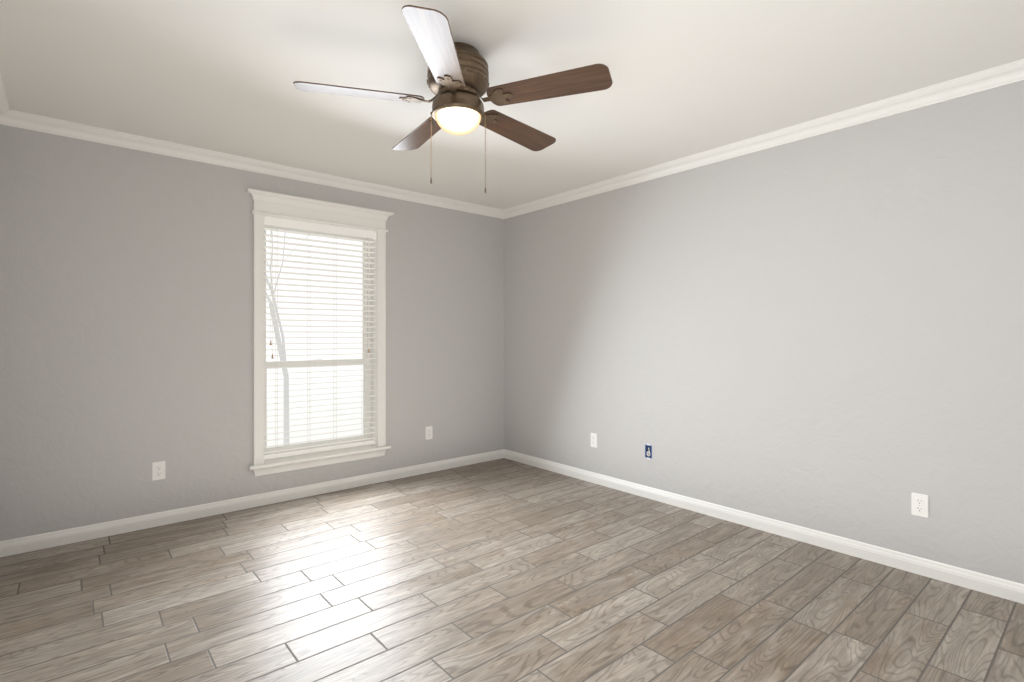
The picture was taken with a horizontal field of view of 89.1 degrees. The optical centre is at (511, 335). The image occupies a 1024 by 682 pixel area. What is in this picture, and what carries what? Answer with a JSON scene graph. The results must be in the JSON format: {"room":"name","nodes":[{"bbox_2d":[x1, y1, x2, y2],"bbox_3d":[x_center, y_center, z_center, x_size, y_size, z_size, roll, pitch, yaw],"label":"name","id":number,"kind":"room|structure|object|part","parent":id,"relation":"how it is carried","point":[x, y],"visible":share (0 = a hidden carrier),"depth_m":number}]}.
{"room":"empty bedroom","nodes":[
{"label":"empty bedroom","id":0,"kind":"room"},
{"bbox_2d":[0,124,503,540],"bbox_3d":[-1.500,-0.010,4.059,3.600,2.440,0.160,0,0,-40],"label":"wall","id":1,"kind":"structure","parent":0,"point":[126,318],"depth_m":3.34},
{"bbox_2d":[0,541,3,556],"bbox_3d":[-1.387,1.167,1.161,0.013,0.085,4.400,0,0,-40],"label":"baseboard","id":2,"kind":"structure","parent":1,"relation":"attached to","point":[1,542],"depth_m":2.84},
{"bbox_2d":[0,74,15,126],"bbox_3d":[-1.368,-1.194,1.177,0.064,0.072,4.400,0,0,-40],"label":"crown molding","id":3,"kind":"structure","parent":1,"relation":"attached to","point":[7,116],"depth_m":2.82},
{"bbox_2d":[152,461,164,480],"bbox_3d":[-2.249,0.860,3.311,0.070,0.115,0.008,0,0,-40],"label":"electrical outlet","id":4,"kind":"object","parent":1,"relation":"attached to","point":[158,470],"visible":1,"depth_m":3.31},
{"bbox_2d":[4,449,503,556],"bbox_3d":[-1.444,1.167,3.993,3.540,0.085,0.013,0,0,-40],"label":"baseboard","id":5,"kind":"structure","parent":1,"relation":"attached to","point":[15,546],"depth_m":3.52},
{"bbox_2d":[16,111,503,218],"bbox_3d":[-1.427,-1.194,3.974,3.420,0.072,0.064,0,0,-40],"label":"crown molding","id":6,"kind":"structure","parent":1,"relation":"attached to","point":[24,120],"depth_m":3.54},
{"bbox_2d":[246,188,393,476],"bbox_3d":[-1.474,-0.011,4.036,1.109,2.013,0.230,0,0,-40],"label":"window","id":7,"kind":"structure","parent":1,"relation":"in","point":[288,207],"depth_m":4.02},
{"bbox_2d":[270,225,272,353],"bbox_3d":[-1.737,-0.334,3.755,0.014,0.932,0.002,0,0,-40],"label":"blind cord","id":8,"kind":"object","parent":7,"relation":"hanging from","point":[270,225],"depth_m":3.76},
{"bbox_2d":[275,226,277,456],"bbox_3d":[-1.730,0.032,3.817,0.002,1.703,0.055,0,0,-40],"label":"blind cord","id":9,"kind":"object","parent":7,"relation":"hanging from","point":[275,226],"depth_m":3.80},
{"bbox_2d":[307,230,309,448],"bbox_3d":[-1.551,0.032,3.970,0.002,1.703,0.055,0,0,-40],"label":"blind cord","id":10,"kind":"object","parent":7,"relation":"hanging from","point":[307,330],"depth_m":3.99},
{"bbox_3d":[-1.535,0.026,4.108,0.873,1.773,0.030,0,0,-40],"label":"window sash","id":11,"kind":"part","parent":7,"relation":"part of"},
{"bbox_2d":[333,234,335,445],"bbox_3d":[-1.396,0.032,4.101,0.002,1.703,0.055,0,0,-40],"label":"blind cord","id":12,"kind":"object","parent":7,"relation":"hanging from","point":[333,234],"depth_m":4.12},
{"bbox_2d":[362,238,364,443],"bbox_3d":[-1.217,0.032,4.254,0.002,1.703,0.055,0,0,-40],"label":"blind cord","id":13,"kind":"object","parent":7,"relation":"hanging from","point":[364,238],"depth_m":4.23},
{"bbox_2d":[426,426,432,439],"bbox_3d":[-0.733,0.860,4.602,0.070,0.115,0.008,0,0,-40],"label":"electrical outlet","id":14,"kind":"object","parent":1,"relation":"attached to","point":[429,432],"visible":1,"depth_m":4.60},
{"bbox_2d":[0,458,1023,681],"bbox_3d":[-0.022,1.270,2.324,3.920,0.120,4.720,0,0,-40],"label":"floor","id":15,"kind":"structure","parent":0,"point":[502,570],"depth_m":2.38},
{"bbox_2d":[0,0,1023,209],"bbox_3d":[-0.022,-1.290,2.324,3.920,0.120,4.720,0,0,-40],"label":"ceiling","id":16,"kind":"structure","parent":0,"point":[690,77],"depth_m":2.41},
{"bbox_2d":[293,5,612,192],"bbox_3d":[-0.235,-0.924,2.301,1.277,0.611,1.271,0,0,-40],"label":"ceiling fan","id":17,"kind":"object","parent":16,"relation":"hanging from","point":[458,79],"visible":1,"depth_m":2.15},
{"bbox_2d":[504,80,1023,583],"bbox_3d":[1.409,-0.010,3.542,0.160,2.440,4.720,0,0,-40],"label":"wall","id":18,"kind":"structure","parent":0,"point":[822,332],"depth_m":3.03},
{"bbox_2d":[591,433,596,447],"bbox_3d":[0.672,0.860,4.278,0.008,0.115,0.070,0,0,-40],"label":"electrical outlet","id":19,"kind":"object","parent":18,"relation":"attached to","point":[593,439],"visible":1,"depth_m":4.27},
{"bbox_2d":[645,444,651,458],"bbox_3d":[1.016,0.863,3.876,0.007,0.114,0.056,0,0,-40],"label":"electrical outlet box","id":20,"kind":"object","parent":18,"relation":"attached to","point":[648,451],"visible":1,"depth_m":3.88},
{"bbox_2d":[504,449,1023,603],"bbox_3d":[1.343,1.167,3.486,0.013,0.085,4.400,0,0,-40],"label":"baseboard","id":21,"kind":"structure","parent":18,"relation":"attached to","point":[988,584],"depth_m":3.02},
{"bbox_2d":[504,59,1023,218],"bbox_3d":[1.324,-1.194,3.470,0.064,0.072,4.400,0,0,-40],"label":"crown molding","id":22,"kind":"structure","parent":18,"relation":"attached to","point":[998,76],"depth_m":3.00},
{"bbox_2d":[911,492,928,517],"bbox_3d":[2.069,0.860,2.638,0.008,0.115,0.070,0,0,-40],"label":"electrical outlet","id":23,"kind":"object","parent":18,"relation":"attached to","point":[920,505],"visible":1,"depth_m":2.63},
{"label":"outside","id":24,"kind":"structure","parent":0,"visible":0},
{"bbox_2d":[266,230,362,447],"bbox_3d":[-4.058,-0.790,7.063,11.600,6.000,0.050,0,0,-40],"label":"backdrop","id":25,"kind":"structure","parent":24,"point":[346,385],"depth_m":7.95},
{"bbox_3d":[-2.797,2.235,5.582,11.600,0.050,3.840,0,0,-40],"label":"ground","id":26,"kind":"structure","parent":24,"visible":0},
{"bbox_2d":[266,231,308,445],"bbox_3d":[-2.409,-1.699,6.444,6.175,7.840,1.778,0,0,-40],"label":"tree","id":27,"kind":"object","parent":26,"relation":"on","point":[286,376],"depth_m":5.99}
]}

